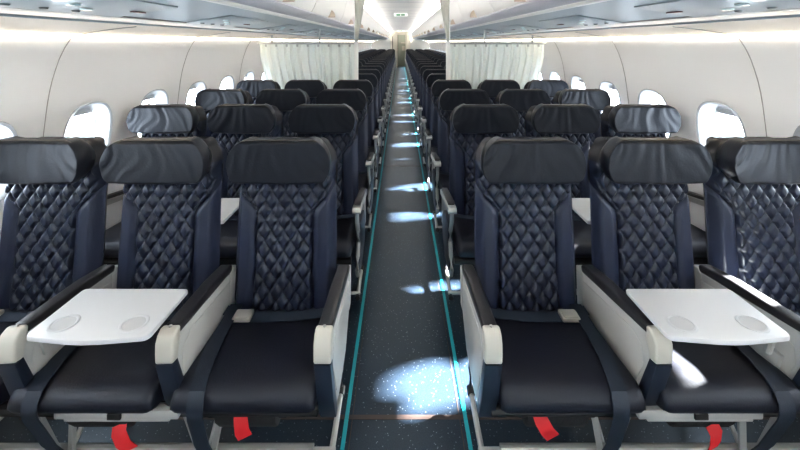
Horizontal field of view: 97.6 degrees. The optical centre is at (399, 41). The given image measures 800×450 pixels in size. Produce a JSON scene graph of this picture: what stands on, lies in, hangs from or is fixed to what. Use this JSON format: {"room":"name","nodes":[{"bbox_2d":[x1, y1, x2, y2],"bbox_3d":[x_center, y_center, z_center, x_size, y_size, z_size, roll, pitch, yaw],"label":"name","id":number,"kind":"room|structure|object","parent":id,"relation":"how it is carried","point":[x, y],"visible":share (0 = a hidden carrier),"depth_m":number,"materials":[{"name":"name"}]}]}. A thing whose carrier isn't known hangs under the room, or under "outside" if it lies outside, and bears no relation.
{"room":"aircraft cabin","nodes":[
{"label":"aircraft cabin","id":0,"kind":"room"},
{"bbox_2d":[0,36,372,264],"bbox_3d":[-1.734,0.767,10.020,0.168,1.585,22.919,0,0,0],"label":"wall","id":1,"kind":"structure","parent":0,"point":[117,72],"depth_m":2.08,"materials":[{"name":"plastic"}]},
{"bbox_2d":[0,121,17,200],"bbox_3d":[-1.820,0.545,1.492,0.093,0.404,0.324,0,0,0],"label":"window","id":2,"kind":"structure","parent":1,"relation":"in","point":[7,130],"depth_m":1.60,"materials":[{"name":"grey"}]},
{"bbox_2d":[63,101,111,146],"bbox_3d":[-1.820,0.545,2.025,0.093,0.404,0.324,0,0,0],"label":"window","id":3,"kind":"structure","parent":1,"relation":"in","point":[101,111],"depth_m":2.14,"materials":[{"name":"grey"}]},
{"bbox_2d":[73,108,91,116],"bbox_3d":[-1.849,0.406,2.025,0.012,0.035,0.166,0,0,0],"label":"shade","id":4,"kind":"object","parent":3,"relation":"attached to","point":[82,111],"depth_m":2.04,"materials":[{"name":"grey"}]},
{"bbox_2d":[136,89,168,136],"bbox_3d":[-1.820,0.545,2.558,0.093,0.404,0.324,0,0,0],"label":"window","id":5,"kind":"structure","parent":1,"relation":"in","point":[160,96],"depth_m":2.65,"materials":[{"name":"grey"}]},
{"bbox_2d":[0,34,372,41],"bbox_3d":[-1.645,-0.028,10.032,0.012,0.008,22.916,0,0,0],"label":"light strip","id":6,"kind":"object","parent":1,"relation":"attached to","point":[0,34],"visible":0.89,"depth_m":2.00,"materials":[{"name":"white"}]},
{"bbox_2d":[0,16,376,40],"bbox_3d":[-1.536,-0.062,10.032,0.222,0.060,22.916,0,0,0],"label":"trim","id":7,"kind":"structure","parent":1,"relation":"attached to","point":[8,25],"depth_m":1.88,"materials":[{"name":"beige"}]},
{"bbox_2d":[185,81,206,103],"bbox_3d":[-1.820,0.545,3.091,0.093,0.404,0.324,0,0,0],"label":"window","id":8,"kind":"structure","parent":1,"relation":"in","point":[198,86],"depth_m":3.17,"materials":[{"name":"grey"}]},
{"bbox_2d":[43,26,370,136],"bbox_3d":[-1.628,0.377,9.833,0.370,0.926,22.550,0,0,0],"label":"trim","id":9,"kind":"structure","parent":1,"relation":"attached to","point":[135,26],"depth_m":1.78,"materials":[{"name":"grey"}]},
{"bbox_2d":[219,75,233,88],"bbox_3d":[-1.820,0.545,3.624,0.093,0.404,0.324,0,0,0],"label":"window","id":10,"kind":"structure","parent":1,"relation":"in","point":[229,80],"depth_m":3.73,"materials":[{"name":"grey"}]},
{"bbox_2d":[0,0,384,39],"bbox_3d":[-1.107,-0.131,10.032,0.635,0.078,22.916,0,0,0],"label":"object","id":11,"kind":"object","parent":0,"point":[187,10],"depth_m":1.74,"materials":[{"name":"grey plastic"}]},
{"bbox_2d":[0,0,177,17],"bbox_3d":[-1.055,-0.125,1.190,0.260,0.047,0.540,0,0,0],"label":"passenger service unit","id":12,"kind":"object","parent":11,"relation":"attached to","point":[105,8],"visible":1,"depth_m":1.21,"materials":[{"name":"grey plastic"}]},
{"bbox_2d":[4,7,372,39],"bbox_3d":[-1.175,-0.106,10.032,0.009,0.008,22.916,0,0,0],"label":"trim","id":13,"kind":"structure","parent":11,"relation":"attached to","point":[4,7],"depth_m":1.71,"materials":[{"name":"grey"}]},
{"bbox_2d":[185,15,267,27],"bbox_3d":[-1.055,-0.125,2.190,0.260,0.047,0.540,0,0,0],"label":"passenger service unit","id":14,"kind":"object","parent":11,"relation":"attached to","point":[231,21],"visible":0.99,"depth_m":2.11,"materials":[{"name":"grey plastic"}]},
{"bbox_2d":[207,0,316,20],"bbox_3d":[-0.985,-0.340,2.080,0.820,0.400,1.294,0,0,0],"label":"bin","id":15,"kind":"object","parent":11,"relation":"attached to","point":[297,10],"visible":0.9,"depth_m":2.06,"materials":[{"name":"white"}]},
{"bbox_2d":[260,24,305,31],"bbox_3d":[-1.055,-0.125,3.190,0.260,0.047,0.540,0,0,0],"label":"passenger service unit","id":16,"kind":"object","parent":11,"relation":"attached to","point":[287,27],"visible":1,"depth_m":3.11,"materials":[{"name":"grey plastic"}]},
{"bbox_2d":[258,21,357,88],"bbox_3d":[-1.056,0.660,4.029,1.149,1.800,0.058,0,0,0],"label":"curtain","id":17,"kind":"object","parent":11,"relation":"hanging from","point":[329,63],"visible":0.81,"depth_m":4.03,"materials":[{"name":"white fabric"}]},
{"bbox_2d":[298,0,346,26],"bbox_3d":[-0.985,-0.340,3.380,0.820,0.400,1.294,0,0,0],"label":"bin","id":18,"kind":"object","parent":11,"relation":"attached to","point":[328,13],"visible":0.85,"depth_m":3.28,"materials":[{"name":"white"}]},
{"bbox_2d":[331,0,354,30],"bbox_3d":[-0.985,-0.340,4.680,0.820,0.400,1.294,0,0,0],"label":"bin","id":19,"kind":"object","parent":11,"relation":"attached to","point":[346,23],"visible":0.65,"depth_m":4.45,"materials":[{"name":"white"}]},
{"bbox_2d":[359,14,373,34],"bbox_3d":[-0.985,-0.340,7.280,0.820,0.400,1.294,0,0,0],"label":"bin","id":20,"kind":"object","parent":11,"relation":"attached to","point":[370,18],"visible":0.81,"depth_m":7.19,"materials":[{"name":"white"}]},
{"bbox_2d":[221,198,238,223],"bbox_3d":[-1.015,0.835,1.675,0.410,0.030,0.340,0,0,0],"label":"tray","id":21,"kind":"object","parent":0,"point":[229,206],"depth_m":1.73,"materials":[{"name":"white plastic"}]},
{"bbox_2d":[0,66,799,449],"bbox_3d":[0.025,1.585,11.532,3.500,0.050,25.916,0,0,0],"label":"floor","id":22,"kind":"structure","parent":0,"point":[404,367],"depth_m":1.68,"materials":[{"name":"carpet"}]},
{"bbox_2d":[0,366,344,449],"bbox_3d":[-1.014,1.379,1.379,1.561,0.362,0.443,0,0,0],"label":"frame","id":23,"kind":"object","parent":22,"relation":"on","point":[74,434],"visible":0.14,"depth_m":1.27,"materials":[{"name":"grey metal"}]},
{"bbox_2d":[0,136,117,404],"bbox_3d":[-1.500,0.935,1.356,0.596,1.062,0.541,0,0,0],"label":"passenger seat","id":24,"kind":"object","parent":23,"relation":"on","point":[53,229],"visible":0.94,"depth_m":1.49,"materials":[{"name":"black leather"}]},
{"bbox_2d":[0,308,33,404],"bbox_3d":[-1.530,1.157,1.308,0.458,0.105,0.423,0,0,0],"label":"seat cushion","id":25,"kind":"object","parent":24,"relation":"on","point":[8,316],"depth_m":1.41,"materials":[{"name":"black leather"}]},
{"bbox_2d":[7,136,238,449],"bbox_3d":[-0.979,0.935,1.446,0.541,1.062,0.798,0,0,0],"label":"passenger seat","id":26,"kind":"object","parent":23,"relation":"on","point":[128,347],"visible":1,"depth_m":1.25,"materials":[{"name":"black leather"}]},
{"bbox_2d":[7,309,176,413],"bbox_3d":[-1.015,1.157,1.308,0.458,0.105,0.423,0,0,0],"label":"seat cushion","id":27,"kind":"object","parent":26,"relation":"on","point":[118,378],"depth_m":1.14,"materials":[{"name":"black leather"}]},
{"bbox_2d":[27,289,187,354],"bbox_3d":[-1.007,1.045,1.178,0.484,0.309,0.262,0,0,0],"label":"tray","id":28,"kind":"object","parent":26,"relation":"on","point":[95,321],"depth_m":1.16,"materials":[{"name":"white plastic"}]},
{"bbox_2d":[170,136,350,449],"bbox_3d":[-0.472,0.935,1.356,0.514,1.062,0.541,0,0,0],"label":"passenger seat","id":29,"kind":"object","parent":23,"relation":"on","point":[280,348],"visible":1,"depth_m":1.43,"materials":[{"name":"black leather"}]},
{"bbox_2d":[170,307,320,413],"bbox_3d":[-0.500,1.157,1.308,0.458,0.105,0.423,0,0,0],"label":"seat cushion","id":30,"kind":"object","parent":29,"relation":"on","point":[257,360],"depth_m":1.19,"materials":[{"name":"black leather"}]},
{"bbox_2d":[104,256,363,299],"bbox_3d":[-1.014,1.379,2.179,1.561,0.362,0.443,0,0,0],"label":"frame","id":31,"kind":"object","parent":22,"relation":"on","point":[348,260],"visible":0.12,"depth_m":1.97,"materials":[{"name":"grey metal"}]},
{"bbox_2d":[104,104,206,264],"bbox_3d":[-1.521,0.864,2.162,0.546,0.918,0.529,0,0,0],"label":"passenger seat","id":32,"kind":"object","parent":31,"relation":"on","point":[151,120],"visible":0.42,"depth_m":2.24,"materials":[{"name":"black leather"}]},
{"bbox_2d":[104,222,120,257],"bbox_3d":[-1.530,1.157,2.108,0.458,0.105,0.423,0,0,0],"label":"seat cushion","id":33,"kind":"object","parent":32,"relation":"on","point":[112,236],"depth_m":1.94,"materials":[{"name":"black leather"}]},
{"bbox_2d":[207,104,282,265],"bbox_3d":[-0.989,0.883,2.162,0.510,0.958,0.529,0,0,0],"label":"passenger seat","id":34,"kind":"object","parent":31,"relation":"on","point":[234,123],"visible":0.38,"depth_m":2.24,"materials":[{"name":"black leather"}]},
{"bbox_2d":[220,220,237,257],"bbox_3d":[-1.015,1.157,2.108,0.458,0.105,0.423,0,0,0],"label":"seat cushion","id":35,"kind":"object","parent":34,"relation":"on","point":[229,230],"depth_m":1.96,"materials":[{"name":"black leather"}]},
{"bbox_2d":[288,104,366,277],"bbox_3d":[-0.474,0.875,2.162,0.510,0.942,0.529,0,0,0],"label":"passenger seat","id":36,"kind":"object","parent":31,"relation":"on","point":[337,123],"visible":0.55,"depth_m":2.24,"materials":[{"name":"black leather"}]},
{"bbox_2d":[337,217,355,257],"bbox_3d":[-0.500,1.157,2.108,0.458,0.105,0.423,0,0,0],"label":"seat cushion","id":37,"kind":"object","parent":36,"relation":"on","point":[346,228],"depth_m":2.02,"materials":[{"name":"black leather"}]},
{"bbox_2d":[340,67,396,449],"bbox_3d":[-0.221,1.558,10.032,0.016,0.002,22.916,0,0,0],"label":"strip","id":38,"kind":"object","parent":22,"relation":"on","point":[344,433],"visible":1,"depth_m":1.89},
{"bbox_2d":[365,186,372,231],"bbox_3d":[-1.014,1.379,2.919,1.561,0.362,0.443,0,0,0],"label":"frame","id":39,"kind":"object","parent":22,"relation":"on","point":[368,227],"visible":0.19,"depth_m":2.89,"materials":[{"name":"grey metal"}]},
{"bbox_2d":[195,89,252,141],"bbox_3d":[-1.521,0.807,2.902,0.546,0.806,0.529,0,0,0],"label":"passenger seat","id":40,"kind":"object","parent":39,"relation":"on","point":[208,99],"visible":0.21,"depth_m":2.98,"materials":[{"name":"black leather"}]},
{"bbox_2d":[255,89,310,136],"bbox_3d":[-0.989,0.807,2.902,0.510,0.806,0.529,0,0,0],"label":"passenger seat","id":41,"kind":"object","parent":39,"relation":"on","point":[285,100],"visible":0.32,"depth_m":2.98,"materials":[{"name":"black leather"}]},
{"bbox_2d":[316,89,374,213],"bbox_3d":[-0.474,0.875,2.902,0.510,0.942,0.529,0,0,0],"label":"passenger seat","id":42,"kind":"object","parent":39,"relation":"on","point":[356,99],"visible":0.37,"depth_m":2.98,"materials":[{"name":"black leather"}]},
{"bbox_2d":[358,173,367,191],"bbox_3d":[-0.500,1.157,2.849,0.458,0.105,0.423,0,0,0],"label":"seat cushion","id":43,"kind":"object","parent":42,"relation":"on","point":[362,177],"depth_m":2.83,"materials":[{"name":"black leather"}]},
{"bbox_2d":[373,177,377,191],"bbox_3d":[-1.014,1.379,3.659,1.561,0.362,0.443,0,0,0],"label":"frame","id":44,"kind":"object","parent":22,"relation":"on","point":[376,178],"visible":0.13,"depth_m":3.65,"materials":[{"name":"grey metal"}]},
{"bbox_2d":[236,80,280,103],"bbox_3d":[-1.521,0.807,3.642,0.546,0.806,0.529,0,0,0],"label":"passenger seat","id":45,"kind":"object","parent":44,"relation":"on","point":[253,87],"visible":0.23,"depth_m":3.72,"materials":[{"name":"black leather"}]},
{"bbox_2d":[284,79,326,103],"bbox_3d":[-0.989,0.807,3.642,0.510,0.806,0.529,0,0,0],"label":"passenger seat","id":46,"kind":"object","parent":44,"relation":"on","point":[312,88],"visible":0.18,"depth_m":3.72,"materials":[{"name":"black leather"}]},
{"bbox_2d":[333,80,379,176],"bbox_3d":[-0.474,0.875,3.642,0.510,0.942,0.529,0,0,0],"label":"passenger seat","id":47,"kind":"object","parent":44,"relation":"on","point":[365,86],"visible":0.38,"depth_m":3.72,"materials":[{"name":"black leather"}]},
{"bbox_2d":[19,69,769,449],"bbox_3d":[0.025,1.559,10.032,3.200,0.001,22.916,0,0,0],"label":"trim","id":48,"kind":"structure","parent":22,"relation":"on","point":[342,417],"depth_m":1.45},
{"bbox_2d":[422,137,431,165],"bbox_3d":[1.065,1.379,4.399,1.561,0.362,0.443,0,0,0],"label":"frame","id":49,"kind":"object","parent":22,"relation":"on","point":[423,156],"visible":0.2,"depth_m":4.34,"materials":[{"name":"grey metal"}]},
{"bbox_2d":[421,73,445,153],"bbox_3d":[0.524,0.875,4.382,0.510,0.942,0.529,0,0,0],"label":"passenger seat","id":50,"kind":"object","parent":49,"relation":"on","point":[425,121],"visible":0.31,"depth_m":4.46,"materials":[{"name":"black leather"}]},
{"bbox_2d":[426,156,435,191],"bbox_3d":[1.065,1.379,3.659,1.561,0.362,0.443,0,0,0],"label":"frame","id":51,"kind":"object","parent":22,"relation":"on","point":[427,178],"visible":0.12,"depth_m":3.65,"materials":[{"name":"grey metal"}]},
{"bbox_2d":[425,79,471,176],"bbox_3d":[0.524,0.875,3.642,0.510,0.942,0.529,0,0,0],"label":"passenger seat","id":52,"kind":"object","parent":51,"relation":"on","point":[438,86],"visible":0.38,"depth_m":3.72,"materials":[{"name":"black leather"}]},
{"bbox_2d":[477,79,519,103],"bbox_3d":[1.039,0.807,3.642,0.510,0.806,0.529,0,0,0],"label":"passenger seat","id":53,"kind":"object","parent":51,"relation":"on","point":[492,88],"visible":0.2,"depth_m":3.72,"materials":[{"name":"black leather"}]},
{"bbox_2d":[524,80,568,103],"bbox_3d":[1.571,0.807,3.642,0.546,0.806,0.529,0,0,0],"label":"passenger seat","id":54,"kind":"object","parent":51,"relation":"on","point":[551,87],"visible":0.15,"depth_m":3.72,"materials":[{"name":"black leather"}]},
{"bbox_2d":[433,186,441,231],"bbox_3d":[1.065,1.379,2.919,1.561,0.362,0.443,0,0,0],"label":"frame","id":55,"kind":"object","parent":22,"relation":"on","point":[437,227],"visible":0.16,"depth_m":2.85,"materials":[{"name":"grey metal"}]},
{"bbox_2d":[431,89,489,213],"bbox_3d":[0.524,0.875,2.902,0.510,0.942,0.529,0,0,0],"label":"passenger seat","id":56,"kind":"object","parent":55,"relation":"on","point":[448,99],"visible":0.47,"depth_m":2.98,"materials":[{"name":"black leather"}]},
{"bbox_2d":[438,173,448,189],"bbox_3d":[0.550,1.157,2.849,0.458,0.105,0.423,0,0,0],"label":"seat cushion","id":57,"kind":"object","parent":56,"relation":"on","point":[443,181],"depth_m":2.84,"materials":[{"name":"black leather"}]},
{"bbox_2d":[495,89,549,136],"bbox_3d":[1.039,0.807,2.902,0.510,0.806,0.529,0,0,0],"label":"passenger seat","id":58,"kind":"object","parent":55,"relation":"on","point":[521,100],"visible":0.27,"depth_m":2.98,"materials":[{"name":"black leather"}]},
{"bbox_2d":[553,89,610,146],"bbox_3d":[1.571,0.807,2.902,0.546,0.806,0.529,0,0,0],"label":"passenger seat","id":59,"kind":"object","parent":55,"relation":"on","point":[598,99],"visible":0.24,"depth_m":2.98,"materials":[{"name":"black leather"}]},
{"bbox_2d":[404,67,472,449],"bbox_3d":[0.271,1.558,10.032,0.016,0.002,22.916,0,0,0],"label":"strip","id":60,"kind":"object","parent":22,"relation":"on","point":[468,435],"visible":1,"depth_m":1.89,"materials":[{"name":"plastic"}]},
{"bbox_2d":[443,253,706,299],"bbox_3d":[1.065,1.379,2.179,1.561,0.362,0.443,0,0,0],"label":"frame","id":61,"kind":"object","parent":22,"relation":"on","point":[457,260],"visible":0.14,"depth_m":1.97,"materials":[{"name":"grey metal"}]},
{"bbox_2d":[440,103,519,276],"bbox_3d":[0.524,0.875,2.162,0.510,0.942,0.529,0,0,0],"label":"passenger seat","id":62,"kind":"object","parent":61,"relation":"on","point":[469,124],"visible":0.62,"depth_m":2.24,"materials":[{"name":"black leather"}]},
{"bbox_2d":[449,214,474,257],"bbox_3d":[0.550,1.157,2.108,0.458,0.105,0.423,0,0,0],"label":"seat cushion","id":63,"kind":"object","parent":62,"relation":"on","point":[463,232],"depth_m":2.03,"materials":[{"name":"black leather"}]},
{"bbox_2d":[524,103,599,271],"bbox_3d":[1.039,0.884,2.162,0.510,0.958,0.529,0,0,0],"label":"passenger seat","id":64,"kind":"object","parent":61,"relation":"on","point":[574,123],"visible":0.43,"depth_m":2.24,"materials":[{"name":"black leather"}]},
{"bbox_2d":[572,198,590,223],"bbox_3d":[1.065,0.835,1.675,0.410,0.030,0.340,0,0,0],"label":"tray","id":65,"kind":"object","parent":64,"relation":"on","point":[581,206],"depth_m":1.73,"materials":[{"name":"white plastic"}]},
{"bbox_2d":[573,220,591,257],"bbox_3d":[1.065,1.157,2.108,0.458,0.105,0.423,0,0,0],"label":"seat cushion","id":66,"kind":"object","parent":64,"relation":"on","point":[582,230],"depth_m":1.96,"materials":[{"name":"black leather"}]},
{"bbox_2d":[600,103,706,257],"bbox_3d":[1.571,0.864,2.162,0.546,0.918,0.529,0,0,0],"label":"passenger seat","id":67,"kind":"object","parent":61,"relation":"on","point":[620,120],"visible":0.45,"depth_m":2.24,"materials":[{"name":"black leather"}]},
{"bbox_2d":[691,224,706,257],"bbox_3d":[1.580,1.157,2.108,0.458,0.105,0.423,0,0,0],"label":"seat cushion","id":68,"kind":"object","parent":67,"relation":"on","point":[698,235],"depth_m":1.93,"materials":[{"name":"black leather"}]},
{"bbox_2d":[466,363,799,449],"bbox_3d":[1.065,1.379,1.379,1.561,0.362,0.443,0,0,0],"label":"frame","id":69,"kind":"object","parent":22,"relation":"on","point":[740,436],"visible":0.22,"depth_m":1.27,"materials":[{"name":"grey metal"}]},
{"bbox_2d":[460,136,645,449],"bbox_3d":[0.522,0.935,1.356,0.514,1.062,0.541,0,0,0],"label":"passenger seat","id":70,"kind":"object","parent":69,"relation":"on","point":[531,348],"visible":1,"depth_m":1.43,"materials":[{"name":"black leather"}]},
{"bbox_2d":[494,307,645,413],"bbox_3d":[0.550,1.157,1.308,0.458,0.105,0.423,0,0,0],"label":"seat cushion","id":71,"kind":"object","parent":70,"relation":"on","point":[555,360],"depth_m":1.19,"materials":[{"name":"black leather"}]},
{"bbox_2d":[572,136,799,449],"bbox_3d":[1.037,0.935,1.446,0.524,1.062,0.798,0,0,0],"label":"passenger seat","id":72,"kind":"object","parent":69,"relation":"on","point":[708,358],"visible":1,"depth_m":1.25,"materials":[{"name":"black leather"}]},
{"bbox_2d":[626,289,789,368],"bbox_3d":[1.057,1.045,1.178,0.484,0.309,0.262,0,0,0],"label":"tray","id":73,"kind":"object","parent":72,"relation":"on","point":[691,328],"depth_m":1.17,"materials":[{"name":"white plastic"}]},
{"bbox_2d":[656,341,799,413],"bbox_3d":[1.065,1.157,1.308,0.458,0.105,0.423,0,0,0],"label":"seat cushion","id":74,"kind":"object","parent":72,"relation":"on","point":[703,378],"depth_m":1.13,"materials":[{"name":"black leather"}]},
{"bbox_2d":[694,136,799,387],"bbox_3d":[1.571,0.935,1.356,0.554,1.062,0.541,0,0,0],"label":"passenger seat","id":75,"kind":"object","parent":69,"relation":"on","point":[751,193],"visible":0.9,"depth_m":1.50,"materials":[{"name":"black leather"}]},
{"bbox_3d":[-1.014,1.379,4.399,1.561,0.362,0.443,0,0,0],"label":"frame","id":76,"kind":"object","parent":22,"relation":"on","visible":0},
{"bbox_2d":[358,73,382,153],"bbox_3d":[-0.474,0.875,4.382,0.510,0.942,0.529,0,0,0],"label":"passenger seat","id":77,"kind":"object","parent":76,"relation":"on","point":[372,78],"visible":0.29,"depth_m":4.46,"materials":[{"name":"black leather"}]},
{"bbox_3d":[-1.014,1.379,5.139,1.561,0.362,0.443,0,0,0],"label":"frame","id":78,"kind":"object","parent":22,"relation":"on","visible":0},
{"bbox_2d":[358,69,385,136],"bbox_3d":[-0.474,0.875,5.122,0.510,0.942,0.529,0,0,0],"label":"passenger seat","id":79,"kind":"object","parent":78,"relation":"on","point":[375,72],"visible":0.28,"depth_m":5.20,"materials":[{"name":"black leather"}]},
{"bbox_3d":[1.065,1.379,5.139,1.561,0.362,0.443,0,0,0],"label":"frame","id":80,"kind":"object","parent":22,"relation":"on","visible":0},
{"bbox_2d":[418,69,445,136],"bbox_3d":[0.524,0.875,5.122,0.510,0.942,0.529,0,0,0],"label":"passenger seat","id":81,"kind":"object","parent":80,"relation":"on","point":[421,109],"visible":0.29,"depth_m":5.20,"materials":[{"name":"black leather"}]},
{"bbox_3d":[-1.014,1.379,5.879,1.561,0.362,0.443,0,0,0],"label":"frame","id":82,"kind":"object","parent":22,"relation":"on","visible":0},
{"bbox_2d":[359,66,386,124],"bbox_3d":[-0.474,0.875,5.862,0.510,0.942,0.529,0,0,0],"label":"passenger seat","id":83,"kind":"object","parent":82,"relation":"on","point":[379,68],"visible":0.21,"depth_m":5.94,"materials":[{"name":"black leather"}]},
{"bbox_3d":[1.065,1.379,5.879,1.561,0.362,0.443,0,0,0],"label":"frame","id":84,"kind":"object","parent":22,"relation":"on","visible":0},
{"bbox_2d":[416,66,443,124],"bbox_3d":[0.524,0.875,5.862,0.510,0.942,0.529,0,0,0],"label":"passenger seat","id":85,"kind":"object","parent":84,"relation":"on","point":[423,68],"visible":0.25,"depth_m":5.94,"materials":[{"name":"black leather"}]},
{"bbox_3d":[1.065,1.379,6.619,1.561,0.362,0.443,0,0,0],"label":"frame","id":86,"kind":"object","parent":22,"relation":"on","visible":0},
{"bbox_2d":[414,63,438,114],"bbox_3d":[0.524,0.875,6.602,0.510,0.942,0.529,0,0,0],"label":"passenger seat","id":87,"kind":"object","parent":86,"relation":"on","point":[416,93],"visible":0.3,"depth_m":6.68,"materials":[{"name":"black leather"}]},
{"bbox_3d":[-1.014,1.379,6.619,1.561,0.362,0.443,0,0,0],"label":"frame","id":88,"kind":"object","parent":22,"relation":"on","visible":0},
{"bbox_2d":[363,63,388,113],"bbox_3d":[-0.474,0.875,6.602,0.510,0.942,0.529,0,0,0],"label":"passenger seat","id":89,"kind":"object","parent":88,"relation":"on","point":[386,93],"visible":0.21,"depth_m":6.68,"materials":[{"name":"black leather"}]},
{"bbox_2d":[390,32,410,67],"bbox_3d":[0.025,0.460,21.421,1.240,2.200,0.078,0,0,0],"label":"wall","id":90,"kind":"structure","parent":0,"point":[393,35],"depth_m":21.39,"materials":[{"name":"beige"}]},
{"bbox_2d":[371,31,429,49],"bbox_3d":[0.025,0.441,21.505,3.670,2.238,0.070,0,0,0],"label":"wall","id":91,"kind":"structure","parent":0,"point":[379,44],"depth_m":21.47,"materials":[{"name":"grey"}]},
{"bbox_2d":[428,8,799,39],"bbox_3d":[1.225,-0.106,10.032,0.009,0.008,22.916,0,0,0],"label":"trim","id":92,"kind":"structure","parent":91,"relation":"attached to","point":[797,8],"depth_m":1.72,"materials":[{"name":"grey"}]},
{"bbox_2d":[364,0,439,30],"bbox_3d":[0.025,-0.661,10.032,1.320,0.042,22.916,0,0,0],"label":"ceiling","id":93,"kind":"structure","parent":0,"point":[387,10],"depth_m":7.56,"materials":[{"name":"white"}]},
{"bbox_2d":[355,0,364,41],"bbox_3d":[-0.442,-0.335,3.980,0.163,0.660,0.109,0,0,0],"label":"curtain","id":94,"kind":"object","parent":93,"relation":"hanging from","point":[359,4],"visible":1,"depth_m":3.96,"materials":[{"name":"grey fabric"}]},
{"bbox_2d":[439,0,449,41],"bbox_3d":[0.491,-0.335,3.980,0.163,0.660,0.109,0,0,0],"label":"curtain","id":95,"kind":"object","parent":93,"relation":"hanging from","point":[444,4],"visible":1,"depth_m":3.95,"materials":[{"name":"grey fabric"}]},
{"bbox_2d":[415,0,799,39],"bbox_3d":[1.157,-0.131,10.032,0.635,0.078,22.916,0,0,0],"label":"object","id":96,"kind":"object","parent":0,"point":[615,10],"depth_m":1.77,"materials":[{"name":"grey plastic"}]},
{"bbox_2d":[428,14,442,34],"bbox_3d":[1.035,-0.340,7.280,0.820,0.400,1.294,0,0,0],"label":"bin","id":97,"kind":"object","parent":96,"relation":"attached to","point":[432,20],"visible":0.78,"depth_m":7.17,"materials":[{"name":"white"}]},
{"bbox_2d":[433,7,453,32],"bbox_3d":[1.035,-0.340,5.980,0.820,0.400,1.294,0,0,0],"label":"bin","id":98,"kind":"object","parent":96,"relation":"attached to","point":[438,14],"visible":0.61,"depth_m":6.02,"materials":[{"name":"white"}]},
{"bbox_2d":[449,0,473,30],"bbox_3d":[1.035,-0.340,4.680,0.820,0.400,1.294,0,0,0],"label":"bin","id":99,"kind":"object","parent":96,"relation":"attached to","point":[457,23],"visible":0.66,"depth_m":4.43,"materials":[{"name":"white"}]},
{"bbox_2d":[457,0,507,26],"bbox_3d":[1.035,-0.340,3.380,0.820,0.400,1.294,0,0,0],"label":"bin","id":100,"kind":"object","parent":96,"relation":"attached to","point":[474,13],"visible":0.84,"depth_m":3.28,"materials":[{"name":"white"}]},
{"bbox_2d":[446,21,545,88],"bbox_3d":[1.105,0.660,4.029,1.149,1.800,0.058,0,0,0],"label":"curtain","id":101,"kind":"object","parent":96,"relation":"hanging from","point":[474,63],"visible":0.85,"depth_m":4.03,"materials":[{"name":"white fabric"}]},
{"bbox_2d":[499,24,545,31],"bbox_3d":[1.105,-0.125,3.190,0.260,0.047,0.540,0,0,0],"label":"passenger service unit","id":102,"kind":"object","parent":96,"relation":"attached to","point":[517,27],"visible":1,"depth_m":3.12,"materials":[{"name":"grey plastic"}]},
{"bbox_2d":[490,0,604,20],"bbox_3d":[1.035,-0.340,2.080,0.820,0.400,1.294,0,0,0],"label":"bin","id":103,"kind":"object","parent":96,"relation":"attached to","point":[508,10],"visible":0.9,"depth_m":2.07,"materials":[{"name":"white"}]},
{"bbox_2d":[539,15,624,27],"bbox_3d":[1.105,-0.125,2.190,0.260,0.047,0.540,0,0,0],"label":"passenger service unit","id":104,"kind":"object","parent":96,"relation":"attached to","point":[575,21],"visible":1,"depth_m":2.11,"materials":[{"name":"grey plastic"}]},
{"bbox_2d":[634,0,799,17],"bbox_3d":[1.105,-0.125,1.190,0.260,0.047,0.540,0,0,0],"label":"passenger service unit","id":105,"kind":"object","parent":96,"relation":"attached to","point":[691,8],"visible":1,"depth_m":1.22,"materials":[{"name":"grey plastic"}]},
{"bbox_2d":[428,36,799,264],"bbox_3d":[1.784,0.767,10.020,0.168,1.585,22.919,0,0,0],"label":"wall","id":106,"kind":"structure","parent":0,"point":[688,73],"depth_m":2.15,"materials":[{"name":"plastic"}]},
{"bbox_2d":[570,75,585,88],"bbox_3d":[1.870,0.545,3.624,0.093,0.404,0.324,0,0,0],"label":"window","id":107,"kind":"structure","parent":106,"relation":"in","point":[575,80],"depth_m":3.73,"materials":[{"name":"grey"}]},
{"bbox_2d":[430,26,766,136],"bbox_3d":[1.678,0.377,9.833,0.370,0.926,22.550,0,0,0],"label":"trim","id":108,"kind":"structure","parent":106,"relation":"attached to","point":[673,26],"depth_m":1.79,"materials":[{"name":"grey"}]},
{"bbox_2d":[599,81,620,111],"bbox_3d":[1.870,0.545,3.091,0.093,0.404,0.324,0,0,0],"label":"window","id":109,"kind":"structure","parent":106,"relation":"in","point":[606,86],"depth_m":3.17,"materials":[{"name":"grey"}]},
{"bbox_2d":[424,17,799,40],"bbox_3d":[1.586,-0.062,10.032,0.222,0.060,22.916,0,0,0],"label":"trim","id":110,"kind":"structure","parent":106,"relation":"attached to","point":[779,26],"depth_m":1.95,"materials":[{"name":"beige"}]},
{"bbox_2d":[428,34,799,41],"bbox_3d":[1.695,-0.028,10.032,0.012,0.008,22.916,0,0,0],"label":"light strip","id":111,"kind":"object","parent":106,"relation":"attached to","point":[799,34],"visible":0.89,"depth_m":2.06,"materials":[{"name":"white"}]},
{"bbox_2d":[637,89,670,137],"bbox_3d":[1.870,0.545,2.558,0.093,0.404,0.324,0,0,0],"label":"window","id":112,"kind":"structure","parent":106,"relation":"in","point":[645,96],"depth_m":2.65,"materials":[{"name":"grey"}]},
{"bbox_2d":[696,101,746,145],"bbox_3d":[1.870,0.545,2.025,0.093,0.404,0.324,0,0,0],"label":"window","id":113,"kind":"structure","parent":106,"relation":"in","point":[706,111],"depth_m":2.14,"materials":[{"name":"grey"}]},
{"bbox_2d":[716,108,736,116],"bbox_3d":[1.899,0.406,2.025,0.012,0.035,0.166,0,0,0],"label":"shade","id":114,"kind":"object","parent":113,"relation":"attached to","point":[726,111],"depth_m":2.04,"materials":[{"name":"grey"}]},
{"bbox_3d":[0.025,0.460,22.770,1.800,2.200,0.040,0,0,0],"label":"wall","id":115,"kind":"structure","parent":0,"visible":0},
{"bbox_2d":[398,35,404,65],"bbox_3d":[0.105,0.535,22.680,1.000,2.050,0.100,0,0,0],"label":"door","id":116,"kind":"structure","parent":115,"relation":"in","point":[401,38],"depth_m":22.67,"materials":[{"name":"grey"}]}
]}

